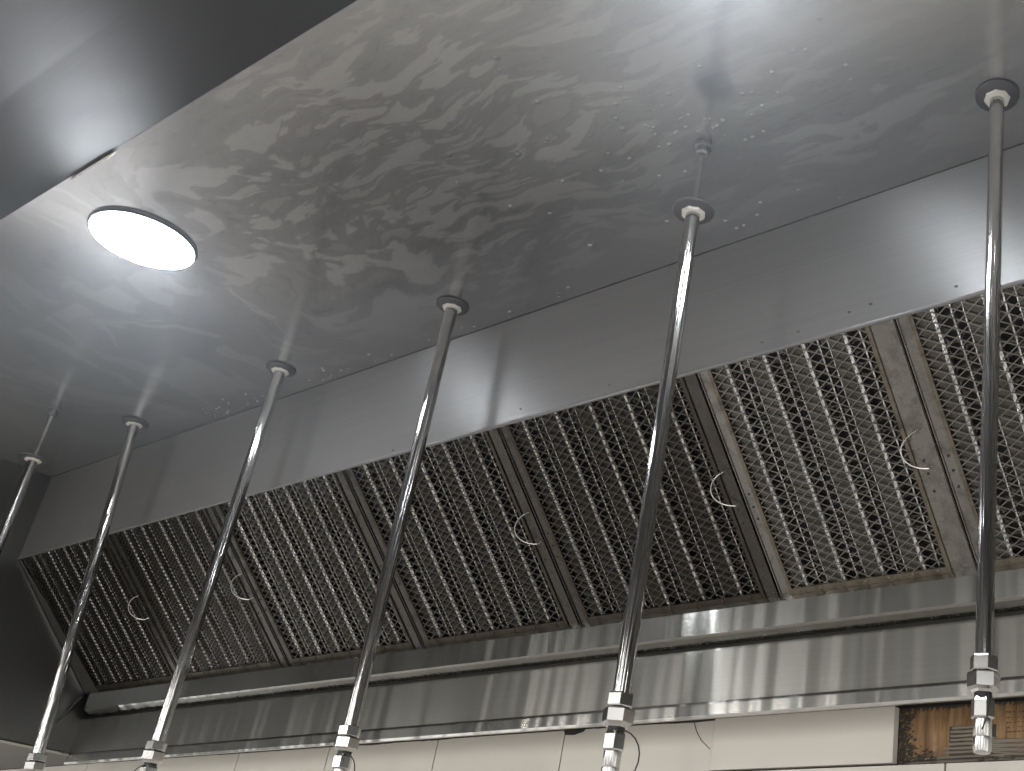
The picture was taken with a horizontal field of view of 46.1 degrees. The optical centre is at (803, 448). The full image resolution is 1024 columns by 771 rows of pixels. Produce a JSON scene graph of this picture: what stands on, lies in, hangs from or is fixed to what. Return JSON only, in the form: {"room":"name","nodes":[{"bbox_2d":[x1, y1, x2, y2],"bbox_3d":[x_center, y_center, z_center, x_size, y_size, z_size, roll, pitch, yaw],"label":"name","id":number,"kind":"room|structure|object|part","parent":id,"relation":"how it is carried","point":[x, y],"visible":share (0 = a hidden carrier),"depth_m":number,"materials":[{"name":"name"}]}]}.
{"room":"commercial kitchen","nodes":[
{"label":"commercial kitchen","id":0,"kind":"room"},
{"bbox_2d":[0,697,1023,770],"bbox_3d":[-0.344,1.346,1.492,5.778,2.165,0.104,-12,-31,32],"label":"wall","id":1,"kind":"structure","parent":0,"point":[858,739],"depth_m":1.82,"materials":[{"name":"white paint"}]},
{"bbox_2d":[0,0,1023,768],"bbox_3d":[-0.856,-0.123,1.475,4.873,0.639,1.684,-12,-31,32],"label":"range hood","id":2,"kind":"object","parent":1,"relation":"attached to","point":[335,171],"visible":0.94,"depth_m":1.64,"materials":[{"name":"metal"}]},
{"bbox_2d":[0,406,60,553],"bbox_3d":[-1.613,0.278,2.233,0.054,0.809,0.062,16,-28,-22],"label":"pipe","id":3,"kind":"object","parent":2,"relation":"attached to","point":[32,459],"visible":1,"depth_m":2.33,"materials":[{"name":"silver metal"}]},
{"bbox_3d":[-2.528,0.497,2.385,0.912,0.004,1.676,-12,-31,32],"label":"closure panel","id":4,"kind":"part","parent":2,"relation":"part of","materials":[{"name":"grey metal"}]},
{"bbox_3d":[-2.118,0.142,2.276,0.003,0.610,1.678,-12,-31,32],"label":"panel","id":5,"kind":"part","parent":2,"relation":"part of","materials":[{"name":"metal"}]},
{"bbox_2d":[24,417,148,770],"bbox_3d":[-1.446,0.302,2.275,0.061,0.791,0.088,-12,-31,32],"label":"pipe","id":6,"kind":"object","parent":2,"relation":"attached to","point":[36,760],"visible":1,"depth_m":2.27,"materials":[{"name":"silver metal"}]},
{"bbox_2d":[20,535,175,689],"bbox_3d":[-1.602,0.381,2.612,0.405,0.270,0.270,-12,-31,32],"label":"grease filter","id":7,"kind":"object","parent":2,"relation":"on","point":[119,644],"visible":0.88,"depth_m":2.60,"materials":[{"name":"grey metal"}]},
{"bbox_3d":[-1.461,0.350,2.506,0.033,0.045,0.045,-12,-31,32],"label":"handle","id":8,"kind":"part","parent":7,"relation":"part of","materials":[{"name":"silver metal"}]},
{"bbox_2d":[87,207,197,269],"bbox_3d":[-1.042,-0.326,1.800,0.158,0.012,0.158,-12,-31,32],"label":"light","id":9,"kind":"object","parent":2,"relation":"attached to","point":[138,237],"visible":1,"depth_m":1.78,"materials":[{"name":"white plastic"}]},
{"bbox_3d":[-0.719,-0.515,0.954,3.950,0.366,0.755,-12,-31,32],"label":"panel","id":10,"kind":"part","parent":2,"relation":"part of","materials":[{"name":"metal"}]},
{"bbox_2d":[109,507,286,677],"bbox_3d":[-1.268,0.308,2.402,0.393,0.270,0.270,-12,-31,32],"label":"grease filter","id":11,"kind":"object","parent":2,"relation":"on","point":[167,561],"visible":0.92,"depth_m":2.39,"materials":[{"name":"grey metal"}]},
{"bbox_3d":[-1.132,0.279,2.299,0.033,0.045,0.045,-12,-31,32],"label":"handle","id":12,"kind":"part","parent":11,"relation":"part of","materials":[{"name":"silver metal"}]},
{"bbox_2d":[134,362,295,770],"bbox_3d":[-1.027,0.205,1.985,0.065,0.800,0.054,9,-26,-8],"label":"pipe","id":13,"kind":"object","parent":2,"relation":"attached to","point":[153,754],"visible":1,"depth_m":1.98,"materials":[{"name":"silver metal"}]},
{"bbox_2d":[212,470,421,663],"bbox_3d":[-0.931,0.235,2.190,0.415,0.270,0.270,-12,-31,32],"label":"grease filter","id":14,"kind":"object","parent":2,"relation":"on","point":[309,555],"visible":0.92,"depth_m":2.18,"materials":[{"name":"grey metal"}]},
{"bbox_2d":[332,297,468,770],"bbox_3d":[-0.612,0.118,1.731,0.066,0.800,0.054,5,-26,1],"label":"pipe","id":15,"kind":"object","parent":2,"relation":"attached to","point":[346,743],"visible":1,"depth_m":1.71,"materials":[{"name":"silver metal"}]},
{"bbox_2d":[344,428,579,644],"bbox_3d":[-0.591,0.162,1.976,0.396,0.270,0.270,-12,-31,32],"label":"grease filter","id":16,"kind":"object","parent":2,"relation":"on","point":[475,560],"visible":0.92,"depth_m":1.96,"materials":[{"name":"grey metal"}]},
{"bbox_3d":[-0.454,0.132,1.872,0.033,0.045,0.045,-12,-31,32],"label":"handle","id":17,"kind":"part","parent":16,"relation":"part of","materials":[{"name":"silver metal"}]},
{"bbox_3d":[-0.330,-0.401,1.531,3.950,0.006,0.612,-12,-31,32],"label":"panel","id":18,"kind":"part","parent":2,"relation":"part of","materials":[{"name":"metal"}]},
{"bbox_3d":[-0.188,-0.192,1.686,3.950,0.211,0.006,-12,-31,32],"label":"panel","id":19,"kind":"part","parent":2,"relation":"part of","materials":[{"name":"metal"}]},
{"bbox_2d":[498,374,779,623],"bbox_3d":[-0.257,0.089,1.765,0.404,0.270,0.270,-12,-31,32],"label":"grease filter","id":20,"kind":"object","parent":2,"relation":"on","point":[581,470],"visible":0.91,"depth_m":1.75,"materials":[{"name":"grey metal"}]},
{"bbox_3d":[-0.116,0.059,1.659,0.033,0.045,0.045,-12,-31,32],"label":"handle","id":21,"kind":"part","parent":20,"relation":"part of","materials":[{"name":"silver metal"}]},
{"bbox_2d":[601,139,714,770],"bbox_3d":[-0.164,-0.030,1.313,0.054,0.825,0.062,10,-26,-10],"label":"pipe","id":22,"kind":"object","parent":2,"relation":"attached to","point":[694,211],"visible":1,"depth_m":1.28,"materials":[{"name":"silver metal"}]},
{"bbox_2d":[697,319,976,595],"bbox_3d":[0.045,0.024,1.575,0.318,0.270,0.270,-12,-31,32],"label":"grease filter","id":23,"kind":"object","parent":2,"relation":"on","point":[830,443],"visible":1,"depth_m":1.57,"materials":[{"name":"grey metal"}]},
{"bbox_3d":[0.146,0.002,1.494,0.033,0.045,0.045,-12,-31,32],"label":"handle","id":24,"kind":"part","parent":23,"relation":"part of","materials":[{"name":"silver metal"}]},
{"bbox_2d":[896,284,1023,566],"bbox_3d":[0.345,-0.041,1.387,0.398,0.270,0.270,-12,-31,32],"label":"grease filter","id":25,"kind":"object","parent":2,"relation":"on","point":[943,345],"visible":0.73,"depth_m":1.45,"materials":[{"name":"grey metal"}]},
{"bbox_2d":[967,80,1019,754],"bbox_3d":[0.201,-0.075,1.202,0.054,0.783,0.054,-12,-31,32],"label":"pipe","id":26,"kind":"object","parent":2,"relation":"attached to","point":[995,97],"visible":1,"depth_m":1.17,"materials":[{"name":"silver metal"}]},
{"bbox_2d":[898,700,1023,764],"bbox_3d":[0.272,0.379,1.519,0.330,0.088,0.014,-12,-31,32],"label":"plywood patch","id":27,"kind":"object","parent":1,"relation":"attached to","point":[937,734],"visible":0.95,"depth_m":1.56,"materials":[{"name":"brown wood"}]}
]}

